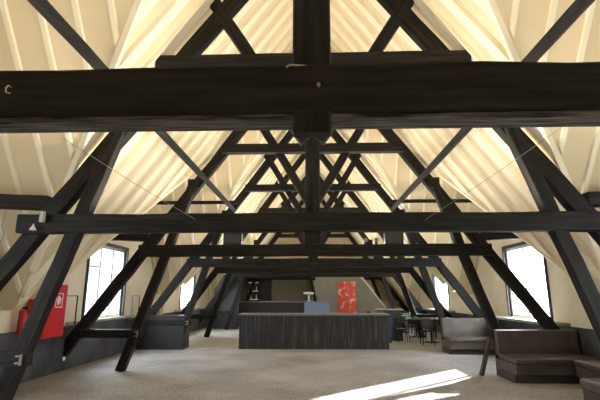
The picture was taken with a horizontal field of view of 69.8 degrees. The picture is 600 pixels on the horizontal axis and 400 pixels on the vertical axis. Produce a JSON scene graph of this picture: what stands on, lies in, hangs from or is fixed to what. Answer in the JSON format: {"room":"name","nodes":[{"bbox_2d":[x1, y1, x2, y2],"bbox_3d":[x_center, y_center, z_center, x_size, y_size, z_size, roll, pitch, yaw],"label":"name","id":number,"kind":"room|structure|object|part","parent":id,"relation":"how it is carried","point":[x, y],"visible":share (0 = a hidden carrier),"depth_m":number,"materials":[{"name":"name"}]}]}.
{"room":"attic bar lounge","nodes":[
{"label":"attic bar lounge","id":0,"kind":"room"},
{"bbox_2d":[0,241,208,332],"bbox_3d":[-5.611,0.054,12.433,0.250,6.660,25.730,0,-12,2],"label":"wall","id":1,"kind":"structure","parent":0,"point":[137,284],"depth_m":13.46,"materials":[{"name":"beige paint"}]},
{"bbox_2d":[16,306,27,335],"bbox_3d":[-5.391,2.349,8.361,0.167,0.540,0.204,8,-15,-31],"label":"fire extinguisher","id":2,"kind":"object","parent":1,"relation":"attached to","point":[22,316],"visible":0.87,"depth_m":8.30,"materials":[{"name":"red metal"}]},
{"bbox_2d":[28,285,67,338],"bbox_3d":[-5.286,2.323,9.030,0.380,1.080,0.750,0,-12,2],"label":"cabinet","id":3,"kind":"object","parent":1,"relation":"attached to","point":[54,326],"visible":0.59,"depth_m":9.04,"materials":[{"name":"red metal"}]},
{"bbox_3d":[-5.130,2.322,9.026,0.022,1.040,0.710,0,-12,2],"label":"door","id":4,"kind":"part","parent":3,"relation":"part of","materials":[{"name":"red metal"}]},
{"bbox_2d":[65,315,134,324],"bbox_3d":[-5.428,3.329,11.983,0.140,0.070,3.800,0,-12,2],"label":"trim","id":5,"kind":"structure","parent":1,"relation":"attached to","point":[128,316],"depth_m":11.97,"materials":[{"name":"white wood"}]},
{"bbox_2d":[63,295,77,329],"bbox_3d":[-5.379,2.580,9.893,0.210,0.750,0.700,0,-12,2],"label":"rail","id":6,"kind":"object","parent":5,"relation":"on","point":[74,325],"visible":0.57,"depth_m":10.11,"materials":[{"name":"black metal"}]},
{"bbox_2d":[125,295,139,319],"bbox_3d":[-5.265,3.394,13.578,0.210,0.750,0.650,0,-12,2],"label":"rail","id":7,"kind":"object","parent":5,"relation":"on","point":[130,318],"visible":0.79,"depth_m":13.34,"materials":[{"name":"black metal"}]},
{"bbox_2d":[0,308,212,382],"bbox_3d":[-5.571,3.863,11.921,0.310,1.000,30.600,0,-12,2],"label":"wainscoting","id":8,"kind":"structure","parent":1,"relation":"attached to","point":[48,356],"depth_m":10.28,"materials":[{"name":"grey paint"}]},
{"bbox_2d":[179,275,195,309],"bbox_3d":[-5.280,4.022,20.125,0.165,2.070,2.420,0,-12,2],"label":"window","id":9,"kind":"structure","parent":1,"relation":"in","point":[194,277],"depth_m":20.27,"materials":[{"name":"glass"}]},
{"bbox_2d":[212,275,238,328],"bbox_3d":[-3.855,5.296,22.463,1.300,2.750,0.100,0,-12,2],"label":"wall","id":10,"kind":"structure","parent":0,"point":[226,304],"depth_m":22.38,"materials":[{"name":"grey paint"}]},
{"bbox_2d":[239,280,313,300],"bbox_3d":[-1.176,6.042,26.647,6.800,3.100,0.150,0,-12,2],"label":"wall","id":11,"kind":"structure","parent":0,"point":[282,290],"depth_m":26.65,"materials":[{"name":"grey paint"}]},
{"bbox_2d":[13,323,583,399],"bbox_3d":[0.374,4.393,11.723,12.200,0.120,30.800,0,-12,2],"label":"floor","id":12,"kind":"structure","parent":0,"point":[185,374],"depth_m":9.08,"materials":[{"name":"grey carpet"}]},
{"bbox_2d":[136,315,189,349],"bbox_3d":[-4.467,4.328,14.141,1.600,1.050,0.800,0,-12,2],"label":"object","id":13,"kind":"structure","parent":12,"relation":"on","point":[153,337],"depth_m":13.78,"materials":[{"name":"black paint"}]},
{"bbox_2d":[247,280,271,300],"bbox_3d":[-2.486,6.020,26.318,1.500,3.000,0.420,0,-12,2],"label":"shelf","id":14,"kind":"object","parent":12,"relation":"on","point":[264,287],"visible":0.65,"depth_m":26.27,"materials":[{"name":"grey paint"}]},
{"bbox_3d":[-2.480,6.061,26.504,1.500,3.000,0.040,0,-12,2],"label":"panel","id":15,"kind":"part","parent":14,"relation":"part of","materials":[{"name":"grey paint"}]},
{"bbox_3d":[-2.117,5.961,26.120,0.650,2.930,0.030,0,-12,2],"label":"door","id":16,"kind":"part","parent":14,"relation":"part of","materials":[{"name":"grey paint"}]},
{"bbox_2d":[238,301,328,326],"bbox_3d":[-1.349,6.261,23.607,5.890,1.360,0.760,0,-12,2],"label":"counter","id":17,"kind":"object","parent":12,"relation":"on","point":[244,306],"depth_m":23.33,"materials":[{"name":"black stained timber"}]},
{"bbox_2d":[239,301,328,301],"bbox_3d":[-1.354,5.621,23.748,5.880,0.050,0.760,0,-12,2],"label":"countertop","id":18,"kind":"structure","parent":17,"relation":"on","point":[239,301],"depth_m":23.37,"materials":[{"name":"grey"}]},
{"bbox_2d":[304,292,313,300],"bbox_3d":[0.483,5.324,23.678,0.560,0.500,0.255,0,-12,2],"label":"tap","id":19,"kind":"object","parent":17,"relation":"on","point":[305,293],"visible":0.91,"depth_m":23.68,"materials":[{"name":"silver metal"}]},
{"bbox_3d":[0.909,6.184,23.188,1.350,1.270,0.015,0,-12,2],"label":"panel","id":20,"kind":"part","parent":17,"relation":"part of","materials":[{"name":"blue"}]},
{"bbox_2d":[0,0,599,137],"bbox_3d":[0.065,-1.937,2.735,11.901,8.418,0.448,0,-12,2],"label":"roof beam","id":21,"kind":"structure","parent":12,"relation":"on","point":[314,99],"depth_m":2.32,"materials":[{"name":"black wood"}]},
{"bbox_2d":[286,64,304,67],"bbox_3d":[0.007,-0.729,2.349,0.177,0.024,0.038,0,-12,2],"label":"rope","id":22,"kind":"object","parent":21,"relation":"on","point":[289,64],"visible":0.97,"depth_m":2.34,"materials":[{"name":"beige"}]},
{"bbox_3d":[0.072,-3.140,3.125,0.233,5.620,0.205,0,-12,2],"label":"king post","id":23,"kind":"part","parent":21,"relation":"part of","materials":[{"name":"black wood"}]},
{"bbox_2d":[0,0,599,399],"bbox_3d":[0.190,-1.060,6.697,11.903,8.418,0.447,0,-12,2],"label":"roof truss","id":24,"kind":"object","parent":12,"relation":"on","point":[544,180],"visible":0.65,"depth_m":6.36,"materials":[{"name":"black wood"}]},
{"bbox_2d":[0,209,7,241],"bbox_3d":[-4.492,0.574,6.272,0.376,0.898,0.040,0,-12,2],"label":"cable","id":25,"kind":"object","parent":24,"relation":"hanging from","point":[6,209],"visible":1,"depth_m":6.30,"materials":[{"name":"beige plastic"}]},
{"bbox_3d":[-4.707,0.020,6.632,1.704,0.216,0.203,2,-12,-1],"label":"wall plate","id":26,"kind":"part","parent":24,"relation":"part of","materials":[{"name":"black wood"}]},
{"bbox_2d":[29,218,38,229],"bbox_3d":[-3.887,0.339,6.316,0.153,0.203,0.100,0,-12,2],"label":"spotlight","id":27,"kind":"object","parent":24,"relation":"hanging from","point":[32,227],"visible":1,"depth_m":6.28,"materials":[{"name":"white plastic"}]},
{"bbox_2d":[39,211,45,221],"bbox_3d":[-3.793,0.247,6.333,0.060,0.160,0.060,0,-12,2],"label":"junction box","id":28,"kind":"object","parent":24,"relation":"attached to","point":[42,215],"visible":1,"depth_m":6.31,"materials":[{"name":"beige plastic"}]},
{"bbox_3d":[-3.525,0.934,6.364,0.215,4.549,0.187,18,-11,5],"label":"leg","id":29,"kind":"part","parent":24,"relation":"part of","materials":[{"name":"black wood"}]},
{"bbox_2d":[63,138,193,218],"bbox_3d":[-2.312,-0.263,5.949,1.809,0.926,0.007,7,-14,-30],"label":"wire","id":30,"kind":"object","parent":24,"relation":"attached to","point":[63,138],"visible":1,"depth_m":5.91,"materials":[{"name":"grey"}]},
{"bbox_3d":[0.195,-2.264,7.087,0.234,5.620,0.205,0,-12,2],"label":"king post","id":31,"kind":"part","parent":24,"relation":"part of","materials":[{"name":"black wood"}]},
{"bbox_2d":[425,127,561,219],"bbox_3d":[2.580,-0.334,5.814,1.852,1.046,0.007,-8,-15,32],"label":"wire","id":32,"kind":"object","parent":24,"relation":"attached to","point":[561,127],"visible":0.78,"depth_m":5.79,"materials":[{"name":"grey"}]},
{"bbox_3d":[3.904,0.886,6.143,0.217,4.549,0.189,-18,-12,-2],"label":"leg","id":33,"kind":"part","parent":24,"relation":"part of","materials":[{"name":"black wood"}]},
{"bbox_3d":[5.089,-0.042,6.343,1.704,0.215,0.203,-3,-13,5],"label":"wall plate","id":34,"kind":"part","parent":24,"relation":"part of","materials":[{"name":"black wood"}]},
{"bbox_2d":[63,129,560,371],"bbox_3d":[0.313,-0.197,10.611,11.904,8.419,0.448,0,-12,2],"label":"roof truss","id":35,"kind":"object","parent":12,"relation":"on","point":[479,246],"visible":0.59,"depth_m":10.22,"materials":[{"name":"black wood"}]},
{"bbox_3d":[-4.585,0.886,10.546,1.704,0.215,0.202,2,-12,-1],"label":"wall plate","id":36,"kind":"part","parent":35,"relation":"part of","materials":[{"name":"black wood"}]},
{"bbox_3d":[-3.398,1.801,10.277,0.214,4.549,0.187,18,-11,5],"label":"leg","id":37,"kind":"part","parent":35,"relation":"part of","materials":[{"name":"black wood"}]},
{"bbox_2d":[223,233,242,244],"bbox_3d":[-1.617,0.951,10.424,0.440,0.270,0.260,0,-12,2],"label":"loudspeaker","id":38,"kind":"object","parent":35,"relation":"on","point":[228,238],"visible":0.84,"depth_m":10.30,"materials":[{"name":"black paint"}]},
{"bbox_2d":[224,234,239,242],"bbox_3d":[-1.621,0.924,10.301,0.380,0.210,0.009,0,-12,2],"label":"grille","id":39,"kind":"object","parent":38,"relation":"attached to","point":[228,238],"depth_m":10.30,"materials":[{"name":"grey paint"}]},
{"bbox_2d":[383,233,403,243],"bbox_3d":[2.241,0.926,10.310,0.440,0.270,0.260,0,-12,2],"label":"loudspeaker","id":40,"kind":"object","parent":35,"relation":"on","point":[388,238],"visible":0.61,"depth_m":10.18,"materials":[{"name":"black paint"}]},
{"bbox_2d":[386,233,402,241],"bbox_3d":[2.237,0.899,10.188,0.380,0.210,0.009,0,-12,2],"label":"grille","id":41,"kind":"object","parent":40,"relation":"attached to","point":[390,237],"depth_m":10.19,"materials":[{"name":"grey paint"}]},
{"bbox_3d":[4.023,1.751,10.056,0.220,4.549,0.189,-18,-12,-2],"label":"leg","id":42,"kind":"part","parent":35,"relation":"part of","materials":[{"name":"black wood"}]},
{"bbox_2d":[391,0,594,210],"bbox_3d":[2.923,-1.349,7.149,0.178,0.177,15.550,0,-12,2],"label":"brace","id":43,"kind":"object","parent":35,"relation":"on","point":[577,8],"visible":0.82,"depth_m":5.04,"materials":[{"name":"wood"}]},
{"bbox_2d":[389,199,472,202],"bbox_3d":[4.396,0.034,14.200,2.850,0.115,0.103,0,-12,2],"label":"beam","id":44,"kind":"structure","parent":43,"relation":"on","point":[390,200],"depth_m":14.17,"materials":[{"name":"wood"}]},
{"bbox_3d":[5.210,0.821,10.257,1.704,0.216,0.202,-3,-13,5],"label":"wall plate","id":45,"kind":"part","parent":35,"relation":"part of","materials":[{"name":"black wood"}]},
{"bbox_2d":[199,176,426,329],"bbox_3d":[0.680,2.431,22.503,11.902,8.419,0.381,0,-12,2],"label":"roof truss","id":46,"kind":"object","parent":12,"relation":"on","point":[262,236],"visible":0.37,"depth_m":22.00,"materials":[{"name":"black wood"}]},
{"bbox_3d":[-3.034,4.420,22.135,0.216,4.549,0.190,18,-11,5],"label":"leg","id":47,"kind":"part","parent":46,"relation":"part of","materials":[{"name":"black wood"}]},
{"bbox_3d":[4.389,4.372,21.915,0.214,4.549,0.191,-18,-12,-2],"label":"leg","id":48,"kind":"part","parent":46,"relation":"part of","materials":[{"name":"black wood"}]},
{"bbox_2d":[144,130,483,333],"bbox_3d":[0.435,0.678,14.564,11.899,8.418,0.448,0,-12,2],"label":"roof truss","id":49,"kind":"object","parent":12,"relation":"on","point":[421,263],"visible":0.56,"depth_m":14.20,"materials":[{"name":"black wood"}]},
{"bbox_2d":[27,0,234,211],"bbox_3d":[-2.514,-1.314,7.310,0.177,0.178,15.550,0,-12,2],"label":"brace","id":50,"kind":"object","parent":49,"relation":"on","point":[43,7],"visible":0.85,"depth_m":5.08,"materials":[{"name":"black wood"}]},
{"bbox_2d":[156,200,236,204],"bbox_3d":[-3.550,0.088,14.435,2.850,0.115,0.103,0,-12,2],"label":"beam","id":51,"kind":"structure","parent":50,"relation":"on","point":[230,201],"depth_m":14.38,"materials":[{"name":"wood"}]},
{"bbox_3d":[-3.279,2.673,14.230,0.216,4.549,0.191,18,-11,5],"label":"leg","id":52,"kind":"part","parent":49,"relation":"part of","materials":[{"name":"black wood"}]},
{"bbox_3d":[4.146,2.625,14.011,0.219,4.549,0.190,-18,-12,-2],"label":"leg","id":53,"kind":"part","parent":49,"relation":"part of","materials":[{"name":"black wood"}]},
{"bbox_2d":[238,313,389,349],"bbox_3d":[0.449,4.331,14.270,4.900,1.100,0.810,0,-12,2],"label":"bar counter","id":54,"kind":"object","parent":12,"relation":"on","point":[368,331],"depth_m":13.91,"materials":[{"name":"grey wood"}]},
{"bbox_2d":[238,313,388,315],"bbox_3d":[0.449,3.818,14.383,4.900,0.050,0.810,0,-12,2],"label":"countertop","id":55,"kind":"structure","parent":54,"relation":"on","point":[331,314],"depth_m":14.03,"materials":[{"name":"grey stone"}]},
{"bbox_2d":[179,154,452,337],"bbox_3d":[0.559,1.558,18.550,11.902,8.419,0.381,0,-12,2],"label":"roof truss","id":56,"kind":"object","parent":12,"relation":"on","point":[360,207],"visible":0.44,"depth_m":18.12,"materials":[{"name":"black wood"}]},
{"bbox_3d":[-3.157,3.546,18.182,0.218,4.549,0.188,18,-11,5],"label":"leg","id":57,"kind":"part","parent":56,"relation":"part of","materials":[{"name":"black wood"}]},
{"bbox_3d":[4.269,3.498,17.964,0.218,4.549,0.190,-18,-12,-2],"label":"leg","id":58,"kind":"part","parent":56,"relation":"part of","materials":[{"name":"black wood"}]},
{"bbox_2d":[239,199,408,310],"bbox_3d":[0.804,3.315,26.505,11.902,8.420,0.380,0,-12,2],"label":"roof truss","id":59,"kind":"object","parent":12,"relation":"on","point":[348,235],"visible":0.21,"depth_m":26.11,"materials":[{"name":"black wood"}]},
{"bbox_3d":[-2.911,5.304,26.136,0.218,4.549,0.192,18,-11,5],"label":"leg","id":60,"kind":"part","parent":59,"relation":"part of","materials":[{"name":"black wood"}]},
{"bbox_3d":[4.515,5.255,25.916,0.220,4.549,0.192,-18,-12,-2],"label":"leg","id":61,"kind":"part","parent":59,"relation":"part of","materials":[{"name":"black wood"}]},
{"bbox_2d":[309,277,385,312],"bbox_3d":[2.743,5.785,25.256,4.520,3.000,1.040,0,-12,2],"label":"enclosure","id":62,"kind":"object","parent":12,"relation":"on","point":[324,288],"visible":0.44,"depth_m":24.89,"materials":[{"name":"beige paint"}]},
{"bbox_3d":[0.730,5.060,24.985,0.520,1.700,0.078,0,-12,2],"label":"post","id":63,"kind":"part","parent":62,"relation":"part of","materials":[{"name":"black wood"}]},
{"bbox_2d":[338,281,355,312],"bbox_3d":[2.719,5.638,24.797,1.000,1.850,0.024,0,-12,2],"label":"poster","id":64,"kind":"object","parent":62,"relation":"attached to","point":[346,290],"visible":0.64,"depth_m":24.80,"materials":[{"name":"red paper"}]},
{"bbox_2d":[375,309,403,340],"bbox_3d":[3.487,4.848,16.751,1.020,1.160,0.680,0,-12,2],"label":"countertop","id":65,"kind":"structure","parent":12,"relation":"on","point":[396,313],"depth_m":16.49,"materials":[{"name":"grey paint"}]},
{"bbox_2d":[388,314,391,342],"bbox_3d":[3.250,4.734,15.862,0.260,1.000,0.400,0,-12,2],"label":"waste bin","id":66,"kind":"object","parent":12,"relation":"on","point":[390,315],"visible":0.46,"depth_m":15.70,"materials":[{"name":"blue plastic"}]},
{"bbox_2d":[396,318,410,342],"bbox_3d":[3.821,4.843,16.025,0.461,0.862,0.431,0,-12,2],"label":"cafe chair","id":67,"kind":"object","parent":12,"relation":"on","point":[397,319],"visible":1,"depth_m":15.97,"materials":[{"name":"black paint"}]},
{"bbox_2d":[402,315,417,336],"bbox_3d":[4.869,5.288,18.046,1.600,0.860,1.200,0,-12,2],"label":"cafe table","id":68,"kind":"object","parent":12,"relation":"on","point":[402,315],"visible":0.29,"depth_m":17.96,"materials":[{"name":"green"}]},
{"bbox_2d":[402,313,420,332],"bbox_3d":[4.832,5.742,20.098,1.600,0.860,1.200,0,-12,2],"label":"cafe table","id":69,"kind":"object","parent":12,"relation":"on","point":[402,313],"visible":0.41,"depth_m":20.01,"materials":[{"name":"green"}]},
{"bbox_2d":[405,316,418,337],"bbox_3d":[4.499,5.133,17.338,0.431,0.862,0.461,1,-13,-6],"label":"cafe chair","id":70,"kind":"object","parent":12,"relation":"on","point":[409,320],"visible":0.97,"depth_m":17.20,"materials":[{"name":"black paint"}]},
{"bbox_3d":[4.518,4.820,17.224,0.400,0.300,0.030,1,-13,-6],"label":"backrest","id":71,"kind":"part","parent":70,"relation":"part of","materials":[{"name":"black paint"}]},
{"bbox_2d":[405,317,447,342],"bbox_3d":[4.852,4.813,15.897,1.600,0.860,1.200,0,-12,2],"label":"cafe table","id":72,"kind":"object","parent":12,"relation":"on","point":[410,318],"visible":0.69,"depth_m":15.78,"materials":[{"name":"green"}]},
{"bbox_2d":[419,319,434,344],"bbox_3d":[4.480,4.658,15.190,0.431,0.862,0.461,0,-12,2],"label":"cafe chair","id":73,"kind":"object","parent":12,"relation":"on","point":[426,323],"visible":0.99,"depth_m":15.06,"materials":[{"name":"black paint"}]},
{"bbox_3d":[4.475,4.345,15.075,0.400,0.300,0.030,0,-12,2],"label":"backrest","id":74,"kind":"part","parent":73,"relation":"part of","materials":[{"name":"black paint"}]},
{"bbox_2d":[425,316,436,338],"bbox_3d":[5.242,5.122,17.287,0.431,0.862,0.461,-3,-13,12],"label":"cafe chair","id":75,"kind":"object","parent":12,"relation":"on","point":[434,321],"visible":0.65,"depth_m":17.11,"materials":[{"name":"black paint"}]},
{"bbox_2d":[440,318,498,354],"bbox_3d":[5.266,4.095,12.972,1.750,1.000,0.865,0,-12,2],"label":"bench","id":76,"kind":"object","parent":12,"relation":"on","point":[459,336],"visible":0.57,"depth_m":13.17,"materials":[{"name":"dark brown leather"}]},
{"bbox_3d":[5.266,4.334,12.916,1.750,0.210,0.800,0,-12,2],"label":"seat","id":77,"kind":"part","parent":76,"relation":"part of","materials":[{"name":"brown leather"}]},
{"bbox_2d":[443,336,493,341],"bbox_3d":[5.264,4.159,12.868,1.742,0.110,0.690,0,-12,2],"label":"seat cushion","id":78,"kind":"object","parent":76,"relation":"on","point":[446,338],"depth_m":12.56,"materials":[{"name":"brown leather"}]},
{"bbox_3d":[5.276,3.955,13.309,1.742,0.580,0.196,0,-12,2],"label":"backrest","id":79,"kind":"part","parent":76,"relation":"part of","materials":[{"name":"brown leather"}]},
{"bbox_2d":[479,337,491,375],"bbox_3d":[4.061,3.410,9.408,0.320,0.800,0.120,0,-12,2],"label":"leaning board","id":80,"kind":"object","parent":12,"relation":"on","point":[489,339],"visible":1,"depth_m":9.37,"materials":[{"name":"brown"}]},
{"bbox_2d":[493,330,598,383],"bbox_3d":[5.147,3.230,8.940,1.760,0.950,1.015,0,-12,2],"label":"bench","id":81,"kind":"object","parent":12,"relation":"on","point":[521,356],"visible":0.91,"depth_m":9.11,"materials":[{"name":"dark brown leather"}]},
{"bbox_3d":[5.162,3.336,9.418,1.760,0.950,0.035,0,-12,2],"label":"panel","id":82,"kind":"part","parent":81,"relation":"part of","materials":[{"name":"black paint"}]},
{"bbox_3d":[5.147,3.444,8.890,1.760,0.210,0.950,0,-12,2],"label":"seat","id":83,"kind":"part","parent":81,"relation":"part of","materials":[{"name":"brown leather"}]},
{"bbox_3d":[5.158,3.106,9.351,1.752,0.530,0.196,0,-12,2],"label":"backrest","id":84,"kind":"part","parent":81,"relation":"part of","materials":[{"name":"brown leather"}]},
{"bbox_2d":[499,354,598,364],"bbox_3d":[5.144,3.270,8.842,1.752,0.110,0.840,0,-12,2],"label":"seat cushion","id":85,"kind":"object","parent":81,"relation":"on","point":[510,359],"depth_m":8.53,"materials":[{"name":"brown leather"}]},
{"bbox_2d":[574,342,599,377],"bbox_3d":[5.654,2.903,7.462,0.725,0.950,1.900,0,-12,2],"label":"bench","id":86,"kind":"object","parent":12,"relation":"on","point":[584,368],"visible":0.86,"depth_m":8.03,"materials":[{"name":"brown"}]},
{"bbox_2d":[574,360,599,371],"bbox_3d":[5.566,2.963,7.452,0.550,0.110,1.892,0,-12,2],"label":"seat cushion","id":87,"kind":"object","parent":86,"relation":"on","point":[586,365],"depth_m":8.03,"materials":[{"name":"brown leather"}]},
{"bbox_3d":[5.652,3.118,7.415,0.660,0.210,1.900,0,-12,2],"label":"seat","id":88,"kind":"part","parent":86,"relation":"part of","materials":[{"name":"brown leather"}]},
{"bbox_2d":[579,378,599,399],"bbox_3d":[4.658,2.869,6.169,0.810,0.460,0.760,0,-12,2],"label":"bench","id":89,"kind":"object","parent":12,"relation":"on","point":[590,386],"visible":1,"depth_m":6.35,"materials":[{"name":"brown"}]},
{"bbox_2d":[0,0,599,310],"bbox_3d":[0.371,-0.488,12.699,11.732,7.991,30.600,0,-12,2],"label":"ceiling","id":90,"kind":"structure","parent":0,"point":[30,163],"depth_m":7.72,"materials":[{"name":"beige wood"}]},
{"bbox_2d":[29,0,144,272],"bbox_3d":[-2.723,-1.851,6.220,5.606,5.564,0.111,-12,-17,44],"label":"trim","id":91,"kind":"structure","parent":90,"relation":"attached to","point":[136,9],"depth_m":6.18,"materials":[{"name":"beige wood"}]},
{"bbox_2d":[67,154,214,274],"bbox_3d":[-2.579,-0.823,10.877,5.606,5.564,0.111,11,-16,-40],"label":"trim","id":92,"kind":"structure","parent":90,"relation":"attached to","point":[180,181],"depth_m":9.79,"materials":[{"name":"beige wood"}]},
{"bbox_2d":[180,135,263,284],"bbox_3d":[-2.465,-0.008,14.565,5.606,5.564,0.111,-12,-17,44],"label":"trim","id":93,"kind":"structure","parent":90,"relation":"attached to","point":[261,137],"depth_m":14.24,"materials":[{"name":"beige wood"}]},
{"bbox_2d":[184,201,264,284],"bbox_3d":[-2.334,0.924,18.782,5.606,5.564,0.111,11,-16,-40],"label":"trim","id":94,"kind":"structure","parent":90,"relation":"attached to","point":[200,268],"depth_m":16.77,"materials":[{"name":"wood"}]},
{"bbox_2d":[241,180,290,258],"bbox_3d":[-2.220,1.739,22.471,5.606,5.564,0.111,-12,-17,44],"label":"trim","id":95,"kind":"structure","parent":90,"relation":"attached to","point":[279,197],"depth_m":21.83,"materials":[{"name":"beige wood"}]},
{"bbox_2d":[334,179,384,257],"bbox_3d":[3.563,1.702,22.300,5.606,5.564,0.111,11,-16,-40],"label":"trim","id":96,"kind":"structure","parent":90,"relation":"attached to","point":[335,180],"depth_m":21.68,"materials":[{"name":"beige wood"}]},
{"bbox_2d":[361,201,444,284],"bbox_3d":[3.449,0.886,18.612,5.606,5.564,0.111,-12,-17,44],"label":"trim","id":97,"kind":"structure","parent":90,"relation":"attached to","point":[442,281],"depth_m":16.44,"materials":[{"name":"wood"}]},
{"bbox_2d":[361,134,448,283],"bbox_3d":[3.318,-0.045,14.395,5.606,5.564,0.111,11,-16,-40],"label":"trim","id":98,"kind":"structure","parent":90,"relation":"attached to","point":[363,137],"depth_m":14.10,"materials":[{"name":"beige wood"}]},
{"bbox_2d":[413,152,568,274],"bbox_3d":[3.204,-0.860,10.706,5.606,5.564,0.111,-12,-17,44],"label":"trim","id":99,"kind":"structure","parent":90,"relation":"attached to","point":[444,177],"depth_m":9.54,"materials":[{"name":"beige wood"}]},
{"bbox_2d":[484,0,599,268],"bbox_3d":[3.060,-1.889,6.050,5.606,5.564,0.111,11,-16,-40],"label":"trim","id":100,"kind":"structure","parent":90,"relation":"attached to","point":[493,9],"depth_m":6.18,"materials":[{"name":"beige wood"}]},
{"bbox_2d":[264,201,407,322],"bbox_3d":[0.836,3.478,27.561,11.700,8.500,0.250,0,-12,2],"label":"wall","id":101,"kind":"structure","parent":0,"point":[379,284],"depth_m":27.49,"materials":[{"name":"beige paint"}]},
{"bbox_2d":[419,239,592,328],"bbox_3d":[6.334,-0.024,12.080,0.250,6.660,25.730,0,-12,2],"label":"wall","id":102,"kind":"structure","parent":0,"point":[567,307],"depth_m":13.03,"materials":[{"name":"beige paint"}]},
{"bbox_2d":[423,308,455,311],"bbox_3d":[6.262,5.001,19.552,0.440,0.070,3.800,0,-12,2],"label":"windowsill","id":103,"kind":"structure","parent":102,"relation":"attached to","point":[431,309],"depth_m":19.70,"materials":[{"name":"white wood"}]},
{"bbox_2d":[432,274,449,309],"bbox_3d":[6.509,3.945,19.777,0.165,2.070,2.420,0,-12,2],"label":"window","id":104,"kind":"structure","parent":102,"relation":"in","point":[433,282],"depth_m":19.78,"materials":[{"name":"glass"}]},
{"bbox_2d":[408,308,598,357],"bbox_3d":[6.314,3.786,11.571,0.310,1.000,30.600,0,-12,2],"label":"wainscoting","id":105,"kind":"structure","parent":102,"relation":"attached to","point":[588,339],"depth_m":10.00,"materials":[{"name":"grey paint"}]},
{"bbox_2d":[501,241,553,320],"bbox_3d":[6.265,2.198,11.872,0.165,2.070,2.420,0,-12,2],"label":"window","id":106,"kind":"structure","parent":102,"relation":"in","point":[522,245],"depth_m":12.09,"materials":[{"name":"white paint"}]},
{"bbox_2d":[496,316,570,326],"bbox_3d":[6.017,3.254,11.646,0.440,0.070,3.800,0,-12,2],"label":"trim","id":107,"kind":"structure","parent":102,"relation":"attached to","point":[523,320],"depth_m":11.33,"materials":[{"name":"white wood"}]},
{"label":"outside","id":108,"kind":"structure","parent":0,"visible":0},
{"bbox_3d":[0.604,14.859,17.190,120.000,0.200,120.000,0,-12,2],"label":"ground","id":109,"kind":"structure","parent":108,"visible":0},
{"bbox_2d":[81,243,128,318],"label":"window","id":110,"kind":"structure","parent":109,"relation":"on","point":[105,262],"depth_m":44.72,"materials":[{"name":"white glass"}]},
{"bbox_3d":[-20.646,9.015,42.192,0.019,1.760,1.160,0,-12,2],"label":"pane","id":111,"kind":"part","parent":110,"relation":"part of","materials":[{"name":"clear glass"}]},
{"bbox_3d":[-20.646,5.598,42.947,0.019,1.760,1.160,0,-12,2],"label":"pane","id":112,"kind":"part","parent":110,"relation":"part of","materials":[{"name":"clear glass"}]},
{"bbox_3d":[-20.556,9.662,45.120,0.019,1.760,1.160,0,-12,2],"label":"pane","id":113,"kind":"part","parent":110,"relation":"part of","materials":[{"name":"clear glass"}]},
{"bbox_3d":[-20.556,6.245,45.875,0.019,1.760,1.160,0,-12,2],"label":"pane","id":114,"kind":"part","parent":110,"relation":"part of","materials":[{"name":"clear glass"}]}
]}

